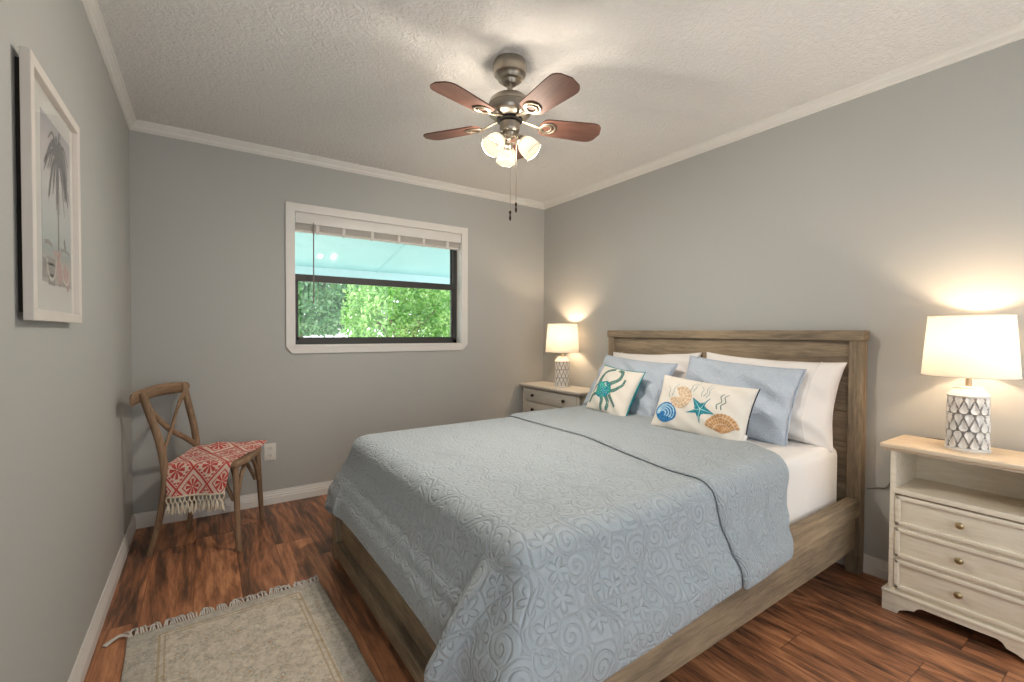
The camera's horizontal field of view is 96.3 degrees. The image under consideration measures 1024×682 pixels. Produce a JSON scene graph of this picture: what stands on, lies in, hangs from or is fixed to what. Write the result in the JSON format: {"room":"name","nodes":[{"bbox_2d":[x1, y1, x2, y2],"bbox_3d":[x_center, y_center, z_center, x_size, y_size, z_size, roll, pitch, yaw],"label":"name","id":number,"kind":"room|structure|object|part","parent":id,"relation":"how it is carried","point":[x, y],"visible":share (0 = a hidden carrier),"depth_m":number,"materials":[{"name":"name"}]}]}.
{"room":"bedroom","nodes":[
{"label":"bedroom","id":0,"kind":"room"},
{"bbox_2d":[0,0,132,681],"bbox_3d":[-1.246,-0.053,1.078,0.140,2.440,4.180,0,1,-34],"label":"wall","id":1,"kind":"structure","parent":0,"point":[66,451],"depth_m":1.43,"materials":[{"name":"grey paint"}]},
{"bbox_2d":[14,46,81,322],"bbox_3d":[-1.281,-0.371,1.279,0.032,0.636,0.508,0,1,-34],"label":"framed print","id":2,"kind":"object","parent":1,"relation":"attached to","point":[48,193],"visible":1,"depth_m":1.21,"materials":[{"name":"paper"}]},
{"bbox_2d":[68,514,135,681],"bbox_3d":[-1.187,1.121,1.143,0.015,0.090,3.900,0,1,-34],"label":"baseboard","id":3,"kind":"structure","parent":1,"relation":"attached to","point":[83,660],"depth_m":1.84,"materials":[{"name":"white paint"}]},
{"bbox_2d":[80,0,135,128],"bbox_3d":[-1.168,-1.245,1.104,0.036,0.057,3.900,0,1,-34],"label":"trim","id":4,"kind":"structure","parent":1,"relation":"attached to","point":[91,8],"depth_m":2.02,"materials":[{"name":"paint"}]},
{"bbox_2d":[129,130,543,513],"bbox_3d":[-1.022,-0.101,3.659,3.108,2.440,0.140,0,1,-34],"label":"wall","id":5,"kind":"structure","parent":0,"point":[208,273],"depth_m":3.16,"materials":[{"name":"grey paint"}]},
{"bbox_2d":[134,480,333,528],"bbox_3d":[-0.984,1.075,3.617,3.108,0.090,0.015,0,1,-34],"label":"baseboard","id":6,"kind":"structure","parent":5,"relation":"attached to","point":[143,519],"depth_m":3.08,"materials":[{"name":"white paint"}]},
{"bbox_2d":[264,443,275,460],"bbox_3d":[-1.666,0.764,3.157,0.072,0.117,0.009,0,1,-34],"label":"wall outlet","id":7,"kind":"object","parent":5,"relation":"attached to","point":[269,449],"visible":1,"depth_m":3.15,"materials":[{"name":"plastic"}]},
{"bbox_2d":[129,119,543,209],"bbox_3d":[-0.968,-1.291,3.564,3.108,0.057,0.036,0,1,-34],"label":"trim","id":8,"kind":"structure","parent":5,"relation":"attached to","point":[138,125],"depth_m":3.26,"materials":[{"name":"paint"}]},
{"bbox_2d":[285,201,467,353],"bbox_3d":[-1.020,-0.446,3.643,1.429,1.056,0.158,0,1,-34],"label":"window","id":9,"kind":"structure","parent":5,"relation":"in","point":[458,286],"depth_m":3.58,"materials":[{"name":"white paint"}]},
{"bbox_3d":[-1.047,-0.248,3.660,1.268,0.481,0.036,0,1,-34],"label":"sash","id":10,"kind":"part","parent":9,"relation":"part of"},
{"bbox_3d":[-1.041,-0.446,3.676,1.306,0.933,0.050,0,1,-34],"label":"frame","id":11,"kind":"part","parent":9,"relation":"part of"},
{"bbox_3d":[-0.983,0.056,3.595,1.425,0.055,0.019,0,1,-34],"label":"sill trim","id":12,"kind":"part","parent":9,"relation":"part of","materials":[{"name":"white paint"}]},
{"bbox_2d":[295,212,460,302],"bbox_3d":[-0.995,-0.593,3.606,1.302,0.635,0.069,0,1,-34],"label":"window blind","id":13,"kind":"object","parent":9,"relation":"attached to","point":[304,223],"visible":0.85,"depth_m":3.53,"materials":[{"name":"white paint"}]},
{"bbox_3d":[-1.005,-0.789,3.609,1.288,0.013,0.043,0,1,-34],"label":"rail","id":14,"kind":"part","parent":13,"relation":"part of","materials":[{"name":"white plastic"}]},
{"bbox_3d":[-1.060,-0.666,3.675,1.268,0.454,0.018,0,1,-34],"label":"sash","id":15,"kind":"part","parent":9,"relation":"part of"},
{"bbox_2d":[84,494,1023,681],"bbox_3d":[0.097,1.205,2.006,3.388,0.100,4.180,0,1,-34],"label":"floor","id":16,"kind":"structure","parent":0,"point":[835,626],"depth_m":1.93,"materials":[{"name":"brown wood"}]},
{"bbox_2d":[129,382,263,556],"bbox_3d":[-1.746,0.692,2.597,0.509,0.894,0.617,0,1,-13],"label":"chair","id":17,"kind":"object","parent":16,"relation":"on","point":[142,396],"visible":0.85,"depth_m":2.49,"materials":[{"name":"brown wood"}]},
{"bbox_3d":[-1.866,0.703,2.396,0.120,0.880,0.088,0,1,-13],"label":"post","id":18,"kind":"part","parent":17,"relation":"part of","materials":[{"name":"brown wood"}]},
{"bbox_3d":[-1.959,0.284,2.539,0.068,0.077,0.617,0,1,-13],"label":"crest rail","id":19,"kind":"part","parent":17,"relation":"part of","materials":[{"name":"brown wood"}]},
{"bbox_3d":[-1.963,0.694,2.783,0.126,0.878,0.068,0,1,8],"label":"post","id":20,"kind":"part","parent":17,"relation":"part of","materials":[{"name":"brown wood"}]},
{"bbox_2d":[165,440,266,515],"bbox_3d":[-1.689,0.761,2.634,0.391,0.305,0.472,0,1,-13],"label":"throw blanket","id":21,"kind":"object","parent":17,"relation":"on","point":[202,470],"visible":1,"depth_m":2.44,"materials":[{"name":"red fabric"}]},
{"bbox_3d":[-1.496,0.913,2.492,0.055,0.454,0.033,1,1,29],"label":"leg","id":22,"kind":"part","parent":17,"relation":"part of","materials":[{"name":"brown wood"}]},
{"bbox_3d":[-1.692,0.669,2.644,0.383,0.032,0.429,0,1,-13],"label":"seat","id":23,"kind":"part","parent":17,"relation":"part of","materials":[{"name":"brown wood"}]},
{"bbox_3d":[-1.586,0.905,2.877,0.033,0.454,0.055,1,1,34],"label":"leg","id":24,"kind":"part","parent":17,"relation":"part of","materials":[{"name":"brown wood"}]},
{"bbox_2d":[102,575,376,681],"bbox_3d":[-0.895,1.149,1.512,0.794,0.022,1.243,-1,1,-36],"label":"area rug","id":25,"kind":"object","parent":16,"relation":"on","point":[295,634],"visible":1,"depth_m":1.73,"materials":[{"name":"beige fabric"}]},
{"bbox_2d":[519,381,589,411],"bbox_3d":[0.415,0.757,4.010,0.310,0.722,0.826,0,1,-34],"label":"nightstand","id":26,"kind":"object","parent":16,"relation":"on","point":[543,395],"visible":0.38,"depth_m":3.93,"materials":[{"name":"beige paint"}]},
{"bbox_3d":[0.415,0.616,4.007,0.251,0.115,0.710,0,1,-34],"label":"drawer","id":27,"kind":"part","parent":26,"relation":"part of","materials":[{"name":"beige paint"}]},
{"bbox_3d":[0.416,0.489,4.004,0.251,0.109,0.710,0,1,-34],"label":"drawer","id":28,"kind":"part","parent":26,"relation":"part of","materials":[{"name":"beige paint"}]},
{"bbox_2d":[545,323,578,386],"bbox_3d":[0.438,0.123,3.999,0.296,0.547,0.296,0,1,-25],"label":"table lamp","id":29,"kind":"object","parent":26,"relation":"on","point":[562,338],"visible":1,"depth_m":3.90,"materials":[{"name":"fabric"}]},
{"bbox_3d":[0.439,-0.027,3.997,0.292,0.243,0.292,0,1,-34],"label":"lamp shade","id":30,"kind":"part","parent":29,"relation":"part of","materials":[{"name":"fabric"}]},
{"bbox_2d":[332,330,868,681],"bbox_3d":[0.404,0.544,2.360,2.156,1.210,1.690,-1,1,-35],"label":"queen bed","id":31,"kind":"object","parent":16,"relation":"on","point":[834,532],"visible":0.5,"depth_m":2.19,"materials":[{"name":"brown wood"}]},
{"bbox_3d":[-0.914,0.993,2.435,0.066,0.300,0.066,-1,1,-35],"label":"footboard post","id":32,"kind":"part","parent":31,"relation":"part of","materials":[{"name":"brown wood"}]},
{"bbox_3d":[-0.460,1.100,1.772,0.051,0.070,1.550,-1,1,-35],"label":"footboard rail","id":33,"kind":"part","parent":31,"relation":"part of","materials":[{"name":"brown wood"}]},
{"bbox_3d":[-0.444,0.971,1.780,0.021,0.231,1.534,-1,1,-35],"label":"footboard panel","id":34,"kind":"part","parent":31,"relation":"part of","materials":[{"name":"brown wood"}]},
{"bbox_3d":[0.799,0.549,3.621,0.060,1.157,0.062,-1,1,-35],"label":"headboard post","id":35,"kind":"part","parent":31,"relation":"part of","materials":[{"name":"brown wood"}]},
{"bbox_3d":[0.846,0.954,1.686,2.040,0.162,0.028,-1,1,-35],"label":"rail","id":36,"kind":"part","parent":31,"relation":"part of","materials":[{"name":"brown wood"}]},
{"bbox_3d":[1.264,0.433,2.957,0.028,0.895,1.558,-1,1,-35],"label":"headboard panel","id":37,"kind":"part","parent":31,"relation":"part of","materials":[{"name":"brown wood"}]},
{"bbox_3d":[1.262,-0.041,2.945,0.070,0.053,1.690,-1,1,-35],"label":"headboard rail","id":38,"kind":"part","parent":31,"relation":"part of","materials":[{"name":"brown wood"}]},
{"bbox_2d":[746,438,836,525],"bbox_3d":[0.402,0.689,2.364,1.990,0.343,1.520,-1,1,-35],"label":"mattress","id":39,"kind":"object","parent":31,"relation":"on","point":[812,484],"visible":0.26,"depth_m":2.15,"materials":[{"name":"white fabric"}]},
{"bbox_2d":[325,405,793,681],"bbox_3d":[0.192,0.798,2.217,1.854,0.642,1.761,-1,1,-35],"label":"quilt","id":40,"kind":"object","parent":39,"relation":"on","point":[567,544],"visible":0.93,"depth_m":1.51,"materials":[{"name":"blue fabric"}]},
{"bbox_2d":[586,365,645,415],"bbox_3d":[0.671,0.336,3.035,0.196,0.334,0.413,0,1,-30],"label":"cushion","id":41,"kind":"object","parent":40,"relation":"on","point":[615,390],"visible":0.95,"depth_m":2.96,"materials":[{"name":"beige fabric"}]},
{"bbox_2d":[583,354,677,416],"bbox_3d":[0.790,0.310,3.155,0.268,0.404,0.666,0,1,-28],"label":"quilted sham","id":42,"kind":"object","parent":40,"relation":"on","point":[646,400],"visible":0.56,"depth_m":2.95,"materials":[{"name":"fabric"}]},
{"bbox_2d":[651,375,760,440],"bbox_3d":[1.002,0.362,2.426,0.169,0.325,0.545,-1,1,-39],"label":"cushion","id":43,"kind":"object","parent":40,"relation":"on","point":[685,405],"visible":0.95,"depth_m":2.36,"materials":[{"name":"beige fabric"}]},
{"bbox_2d":[613,352,701,378],"bbox_3d":[0.956,0.296,3.225,0.264,0.456,0.752,-1,1,-40],"label":"bed pillow","id":44,"kind":"object","parent":39,"relation":"on","point":[682,360],"visible":0.23,"depth_m":3.06,"materials":[{"name":"white fabric"}]},
{"bbox_2d":[686,355,806,445],"bbox_3d":[1.237,0.316,2.577,0.236,0.442,0.694,-1,1,-38],"label":"pillow","id":45,"kind":"object","parent":39,"relation":"on","point":[769,422],"visible":0.6,"depth_m":2.39,"materials":[{"name":"fabric"}]},
{"bbox_2d":[707,352,846,451],"bbox_3d":[1.397,0.307,2.565,0.240,0.462,0.765,-1,1,-36],"label":"bed pillow","id":46,"kind":"object","parent":39,"relation":"on","point":[811,420],"visible":0.45,"depth_m":2.31,"materials":[{"name":"white fabric"}]},
{"bbox_3d":[1.723,0.578,2.295,0.060,1.157,0.062,-1,1,-35],"label":"headboard post","id":47,"kind":"part","parent":31,"relation":"part of","materials":[{"name":"brown wood"}]},
{"bbox_2d":[880,434,1023,659],"bbox_3d":[1.861,0.804,1.867,0.294,0.722,0.516,0,1,-34],"label":"nightstand","id":48,"kind":"object","parent":16,"relation":"on","point":[956,518],"visible":0.98,"depth_m":1.84,"materials":[{"name":"beige wood"}]},
{"bbox_2d":[867,314,1022,488],"bbox_3d":[1.797,0.319,1.973,0.303,0.849,0.534,0,1,-34],"label":"table lamp","id":49,"kind":"object","parent":48,"relation":"on","point":[972,346],"visible":0.99,"depth_m":1.81,"materials":[{"name":"fabric"}]},
{"bbox_3d":[1.856,0.587,2.111,0.050,0.313,0.380,0,1,-20],"label":"power cord","id":50,"kind":"part","parent":49,"relation":"part of","materials":[{"name":"black plastic"}]},
{"bbox_3d":[1.861,0.147,1.868,0.026,0.073,0.026,0,1,-34],"label":"stem","id":51,"kind":"part","parent":49,"relation":"part of","materials":[{"name":"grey metal"}]},
{"bbox_3d":[1.862,0.020,1.865,0.292,0.243,0.292,0,1,-34],"label":"lamp shade","id":52,"kind":"part","parent":49,"relation":"part of","materials":[{"name":"fabric"}]},
{"bbox_3d":[1.863,1.082,1.875,0.287,0.014,0.488,0,1,-34],"label":"plinth moulding","id":53,"kind":"part","parent":48,"relation":"part of","materials":[{"name":"beige paint"}]},
{"bbox_3d":[1.750,0.997,1.797,0.028,0.027,0.027,0,1,-34],"label":"knob","id":54,"kind":"part","parent":48,"relation":"part of","materials":[{"name":"gold metal"}]},
{"bbox_3d":[1.860,1.000,1.871,0.255,0.125,0.410,0,1,-34],"label":"drawer","id":55,"kind":"part","parent":48,"relation":"part of","materials":[{"name":"beige paint"}]},
{"bbox_3d":[1.751,0.861,1.795,0.028,0.027,0.027,0,1,-34],"label":"knob","id":56,"kind":"part","parent":48,"relation":"part of","materials":[{"name":"gold metal"}]},
{"bbox_3d":[1.860,0.864,1.868,0.255,0.125,0.410,0,1,-34],"label":"drawer","id":57,"kind":"part","parent":48,"relation":"part of","materials":[{"name":"beige paint"}]},
{"bbox_3d":[1.861,0.726,1.866,0.255,0.127,0.410,0,1,-34],"label":"drawer","id":58,"kind":"part","parent":48,"relation":"part of","materials":[{"name":"beige paint"}]},
{"bbox_3d":[1.752,0.723,1.792,0.028,0.027,0.027,0,1,-34],"label":"knob","id":59,"kind":"part","parent":48,"relation":"part of","materials":[{"name":"gold metal"}]},
{"bbox_2d":[97,0,1023,201],"bbox_3d":[0.108,-1.345,1.958,3.388,0.120,4.180,0,1,-34],"label":"ceiling","id":60,"kind":"structure","parent":0,"point":[349,81],"depth_m":2.14,"materials":[{"name":"white paint"}]},
{"bbox_2d":[423,53,600,220],"bbox_3d":[0.005,-0.917,2.097,0.860,0.741,0.836,0,1,-34],"label":"ceiling fan","id":61,"kind":"object","parent":60,"relation":"hanging from","point":[509,108],"visible":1,"depth_m":2.07,"materials":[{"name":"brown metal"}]},
{"bbox_3d":[-0.288,-1.011,2.233,0.304,0.006,0.140,1,12,22],"label":"blade","id":62,"kind":"part","parent":61,"relation":"part of","materials":[{"name":"brown wood"}]},
{"bbox_3d":[-0.201,-1.004,1.893,0.140,0.006,0.304,15,10,39],"label":"blade","id":63,"kind":"part","parent":61,"relation":"part of","materials":[{"name":"brown wood"}]},
{"bbox_3d":[-0.080,-0.887,2.064,0.105,0.105,0.093,0,1,-34],"label":"lamp shade","id":64,"kind":"part","parent":61,"relation":"part of","materials":[{"name":"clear glass"}]},
{"bbox_3d":[-0.047,-0.933,2.092,0.068,0.069,0.049,0,1,-34],"label":"light arm","id":65,"kind":"part","parent":61,"relation":"part of","materials":[{"name":"silver metal"}]},
{"bbox_3d":[-0.026,-0.890,2.218,0.098,0.105,0.105,0,1,-34],"label":"lamp shade","id":66,"kind":"part","parent":61,"relation":"part of","materials":[{"name":"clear glass"}]},
{"bbox_3d":[-0.016,-0.934,2.175,0.050,0.069,0.066,0,1,-34],"label":"light arm","id":67,"kind":"part","parent":61,"relation":"part of","materials":[{"name":"silver metal"}]},
{"bbox_3d":[-0.008,-0.777,2.084,0.002,0.370,0.007,0,1,-5],"label":"pull chain","id":68,"kind":"part","parent":61,"relation":"part of","materials":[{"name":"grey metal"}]},
{"bbox_3d":[0.008,-1.014,2.420,0.140,0.006,0.304,-11,0,4],"label":"blade","id":69,"kind":"part","parent":61,"relation":"part of","materials":[{"name":"brown wood"}]},
{"bbox_3d":[0.039,-0.933,2.114,0.060,0.069,0.060,0,1,-34],"label":"light arm","id":70,"kind":"part","parent":61,"relation":"part of","materials":[{"name":"silver metal"}]},
{"bbox_3d":[0.079,-0.887,2.105,0.105,0.105,0.093,0,1,6],"label":"lamp shade","id":71,"kind":"part","parent":61,"relation":"part of","materials":[{"name":"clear glass"}]},
{"bbox_3d":[0.149,-1.003,1.871,0.140,0.006,0.304,13,-6,-32],"label":"blade","id":72,"kind":"part","parent":61,"relation":"part of","materials":[{"name":"brown wood"}]},
{"bbox_3d":[0.278,-1.008,2.196,0.304,0.006,0.140,0,-10,-14],"label":"blade","id":73,"kind":"part","parent":61,"relation":"part of","materials":[{"name":"brown wood"}]},
{"bbox_2d":[543,38,1023,560],"bbox_3d":[1.451,-0.076,2.886,0.140,2.440,4.180,0,1,-34],"label":"wall","id":74,"kind":"structure","parent":0,"point":[884,211],"depth_m":2.32,"materials":[{"name":"grey paint"}]},
{"bbox_2d":[544,20,1023,209],"bbox_3d":[1.383,-1.267,2.815,0.036,0.057,3.900,0,1,-34],"label":"trim","id":75,"kind":"structure","parent":74,"relation":"attached to","point":[1014,32],"depth_m":2.39,"materials":[{"name":"paint"}]},
{"bbox_2d":[837,553,888,580],"bbox_3d":[1.382,1.099,2.865,0.015,0.090,3.900,0,1,-34],"label":"baseboard","id":76,"kind":"structure","parent":74,"relation":"attached to","point":[874,566],"depth_m":2.26,"materials":[{"name":"white paint"}]},
{"label":"outside","id":77,"kind":"structure","parent":0,"visible":0},
{"bbox_3d":[-6.051,1.038,12.632,32.000,0.100,20.319,0,1,-34],"label":"ground","id":78,"kind":"structure","parent":77,"visible":0},
{"bbox_2d":[298,281,367,336],"bbox_3d":[-5.120,-1.108,11.489,3.554,4.247,2.549,0,1,-34],"label":"shade tree","id":79,"kind":"object","parent":78,"relation":"on","point":[325,322],"visible":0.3,"depth_m":11.07,"materials":[{"name":"green plant"}]},
{"bbox_2d":[295,232,449,283],"bbox_3d":[-1.001,-0.222,5.532,10.500,2.730,2.950,0,1,-34],"label":"awning","id":80,"kind":"structure","parent":78,"relation":"on","point":[333,255],"depth_m":6.03,"materials":[{"name":"teal fabric"}]},
{"bbox_2d":[302,283,447,331],"bbox_3d":[-4.288,-1.803,18.071,10.616,5.395,3.881,0,1,-34],"label":"shade tree","id":81,"kind":"object","parent":78,"relation":"on","point":[332,283],"visible":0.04,"depth_m":16.80,"materials":[{"name":"green plant"}]},
{"bbox_2d":[339,284,449,336],"bbox_3d":[-2.404,-0.641,9.910,2.573,3.401,2.169,0,1,-34],"label":"leafy bush","id":82,"kind":"object","parent":78,"relation":"on","point":[361,317],"visible":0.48,"depth_m":9.37,"materials":[{"name":"green plant"}]},
{"bbox_2d":[427,290,449,336],"bbox_3d":[-0.853,-0.900,12.491,2.696,3.832,3.003,1,1,21],"label":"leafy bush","id":83,"kind":"object","parent":78,"relation":"on","point":[446,290],"visible":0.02,"depth_m":11.98,"materials":[{"name":"green plant"}]}
]}

